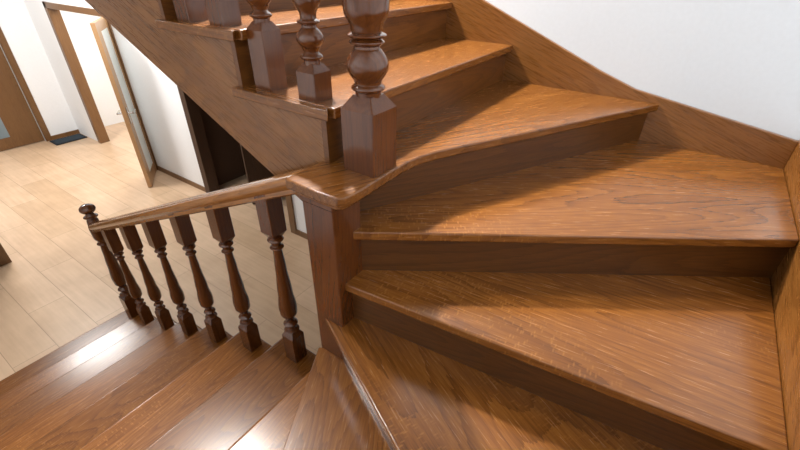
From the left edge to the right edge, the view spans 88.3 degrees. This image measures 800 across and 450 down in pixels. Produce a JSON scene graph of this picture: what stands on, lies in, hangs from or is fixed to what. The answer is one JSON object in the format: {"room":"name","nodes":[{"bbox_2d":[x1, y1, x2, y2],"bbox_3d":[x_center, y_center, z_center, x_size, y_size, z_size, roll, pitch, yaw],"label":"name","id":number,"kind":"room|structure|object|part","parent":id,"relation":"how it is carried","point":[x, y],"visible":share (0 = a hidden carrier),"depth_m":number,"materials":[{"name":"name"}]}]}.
{"room":"home staircase","nodes":[
{"label":"home staircase","id":0,"kind":"room"},
{"bbox_2d":[0,0,123,140],"bbox_3d":[-6.696,-3.332,5.148,0.150,5.340,7.400,21,38,28],"label":"wall","id":1,"kind":"structure","parent":0,"point":[17,26],"depth_m":7.02,"materials":[{"name":"paint"}]},
{"bbox_2d":[0,47,43,150],"bbox_3d":[-6.410,-2.161,6.343,0.128,2.065,0.830,21,38,28],"label":"door","id":2,"kind":"structure","parent":1,"relation":"in","point":[18,126],"depth_m":6.76,"materials":[{"name":"brown wood"}]},
{"bbox_3d":[-6.509,-1.729,6.487,0.012,0.800,0.290,21,38,28],"label":"glass","id":3,"kind":"part","parent":2,"relation":"part of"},
{"bbox_2d":[0,27,52,140],"bbox_3d":[-6.380,-2.181,6.305,0.040,2.160,1.020,21,38,28],"label":"trim","id":4,"kind":"structure","parent":1,"relation":"attached to","point":[10,57],"depth_m":6.69,"materials":[{"name":"brown wood"}]},
{"bbox_2d":[51,129,79,139],"bbox_3d":[-5.977,-1.615,7.367,0.015,0.070,0.440,21,38,28],"label":"baseboard","id":5,"kind":"structure","parent":1,"relation":"attached to","point":[73,132],"depth_m":7.36,"materials":[{"name":"brown wood"}]},
{"bbox_2d":[0,121,321,380],"bbox_3d":[-2.847,0.451,4.378,9.700,0.100,7.400,21,38,28],"label":"floor","id":6,"kind":"structure","parent":0,"point":[57,286],"depth_m":4.48,"materials":[{"name":"brown wood"}]},
{"bbox_2d":[0,243,11,266],"bbox_3d":[-4.528,-0.370,3.584,0.570,2.100,0.900,21,38,28],"label":"wardrobe","id":7,"kind":"object","parent":6,"relation":"on","point":[4,258],"visible":1,"depth_m":4.27,"materials":[{"name":"brown wood"}]},
{"bbox_3d":[-4.198,-0.406,3.610,0.025,2.020,0.435,21,38,28],"label":"door","id":8,"kind":"part","parent":7,"relation":"part of","materials":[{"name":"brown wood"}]},
{"bbox_2d":[49,133,86,144],"bbox_3d":[-5.825,-1.509,7.252,0.300,0.020,0.480,21,38,28],"label":"door mat","id":9,"kind":"object","parent":6,"relation":"on","point":[79,136],"visible":1,"depth_m":7.22,"materials":[{"name":"fabric"}]},
{"bbox_2d":[0,0,799,449],"bbox_3d":[-0.990,-0.160,1.770,4.280,3.793,2.867,21,38,28],"label":"staircase","id":10,"kind":"structure","parent":6,"relation":"on","point":[559,252],"depth_m":1.34,"materials":[{"name":"brown wood"}]},
{"bbox_2d":[78,167,362,362],"bbox_3d":[-1.162,0.347,2.292,2.478,2.030,0.131,22,38,29],"label":"stair railing","id":11,"kind":"object","parent":10,"relation":"on","point":[335,256],"visible":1,"depth_m":1.77,"materials":[{"name":"brown wood"}]},
{"bbox_3d":[-2.140,0.341,3.103,0.098,1.140,0.098,21,38,28],"label":"newel post","id":12,"kind":"part","parent":11,"relation":"part of","materials":[{"name":"brown wood"}]},
{"bbox_3d":[-1.194,-0.066,2.064,2.467,0.069,0.078,-5,23,41],"label":"handrail","id":13,"kind":"part","parent":11,"relation":"part of","materials":[{"name":"brown wood"}]},
{"bbox_3d":[-0.206,0.360,1.479,0.126,1.080,0.126,21,38,28],"label":"newel post","id":14,"kind":"part","parent":11,"relation":"part of","materials":[{"name":"brown wood"}]},
{"bbox_2d":[173,0,396,177],"bbox_3d":[-1.085,-1.428,1.259,2.592,2.056,0.136,21,38,28],"label":"stair railing","id":15,"kind":"object","parent":10,"relation":"on","point":[368,117],"visible":1,"depth_m":1.15,"materials":[{"name":"brown wood"}]},
{"bbox_3d":[-0.082,-0.625,0.943,0.136,1.070,0.136,21,38,28],"label":"newel post","id":16,"kind":"part","parent":15,"relation":"part of","materials":[{"name":"brown wood"}]},
{"bbox_3d":[-0.153,-0.129,1.229,0.186,0.014,0.278,21,38,28],"label":"cap moulding","id":17,"kind":"part","parent":10,"relation":"part of","materials":[{"name":"brown wood"}]},
{"bbox_2d":[24,0,306,233],"bbox_3d":[-1.971,-2.486,3.937,9.700,5.340,0.120,21,38,28],"label":"wall","id":18,"kind":"structure","parent":0,"point":[157,97],"depth_m":5.61,"materials":[{"name":"paint"}]},
{"bbox_2d":[42,1,157,169],"bbox_3d":[-4.404,-2.074,6.184,1.890,2.160,0.150,21,38,28],"label":"trim","id":19,"kind":"structure","parent":18,"relation":"attached to","point":[52,10],"depth_m":6.33,"materials":[{"name":"brown wood"}]},
{"bbox_2d":[90,17,156,186],"bbox_3d":[-3.604,-1.570,5.472,0.200,2.080,0.655,-11,35,-18],"label":"door","id":20,"kind":"structure","parent":18,"relation":"in","point":[100,28],"depth_m":5.31,"materials":[{"name":"brown wood"}]},
{"bbox_3d":[-3.616,-1.600,5.491,0.030,1.830,0.385,-11,35,-18],"label":"glass","id":21,"kind":"part","parent":20,"relation":"part of","materials":[{"name":"clear glass"}]},
{"bbox_3d":[-3.476,-1.445,5.354,0.078,0.200,0.162,-11,35,-18],"label":"handle","id":22,"kind":"part","parent":20,"relation":"part of","materials":[{"name":"metal"}]},
{"bbox_2d":[157,166,205,191],"bbox_3d":[-3.163,-0.671,5.961,1.210,0.070,0.015,21,38,28],"label":"baseboard","id":23,"kind":"structure","parent":18,"relation":"attached to","point":[161,169],"depth_m":5.94,"materials":[{"name":"brown wood"}]},
{"bbox_2d":[177,86,219,192],"bbox_3d":[-2.571,-1.445,5.078,0.110,2.340,0.150,21,38,28],"label":"trim","id":24,"kind":"structure","parent":18,"relation":"attached to","point":[192,112],"depth_m":5.27,"materials":[{"name":"brown wood"}]},
{"bbox_2d":[240,144,273,204],"bbox_3d":[-1.633,-1.327,5.027,0.750,2.200,0.054,-24,40,-33],"label":"door","id":25,"kind":"structure","parent":18,"relation":"in","point":[254,169],"depth_m":5.19,"materials":[{"name":"brown wood"}]},
{"bbox_2d":[285,195,296,233],"bbox_3d":[-1.199,-0.916,4.286,0.090,2.340,0.150,21,38,28],"label":"trim","id":26,"kind":"structure","parent":18,"relation":"attached to","point":[289,201],"depth_m":4.71,"materials":[{"name":"brown wood"}]},
{"bbox_2d":[296,229,307,239],"bbox_3d":[0.284,0.656,3.972,3.640,0.070,0.015,21,38,28],"label":"baseboard","id":27,"kind":"structure","parent":18,"relation":"attached to","point":[298,232],"depth_m":4.78,"materials":[{"name":"brown wood"}]},
{"bbox_2d":[199,106,245,184],"bbox_3d":[-1.391,-1.497,4.862,2.400,2.690,0.960,21,38,28],"label":"wall","id":28,"kind":"structure","parent":0,"point":[226,153],"depth_m":5.77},
{"bbox_2d":[486,0,799,139],"bbox_3d":[-0.104,-1.456,2.375,4.700,5.340,0.113,21,38,28],"label":"wall","id":29,"kind":"structure","parent":0,"point":[738,60],"depth_m":1.69,"materials":[{"name":"paint"}]}
]}

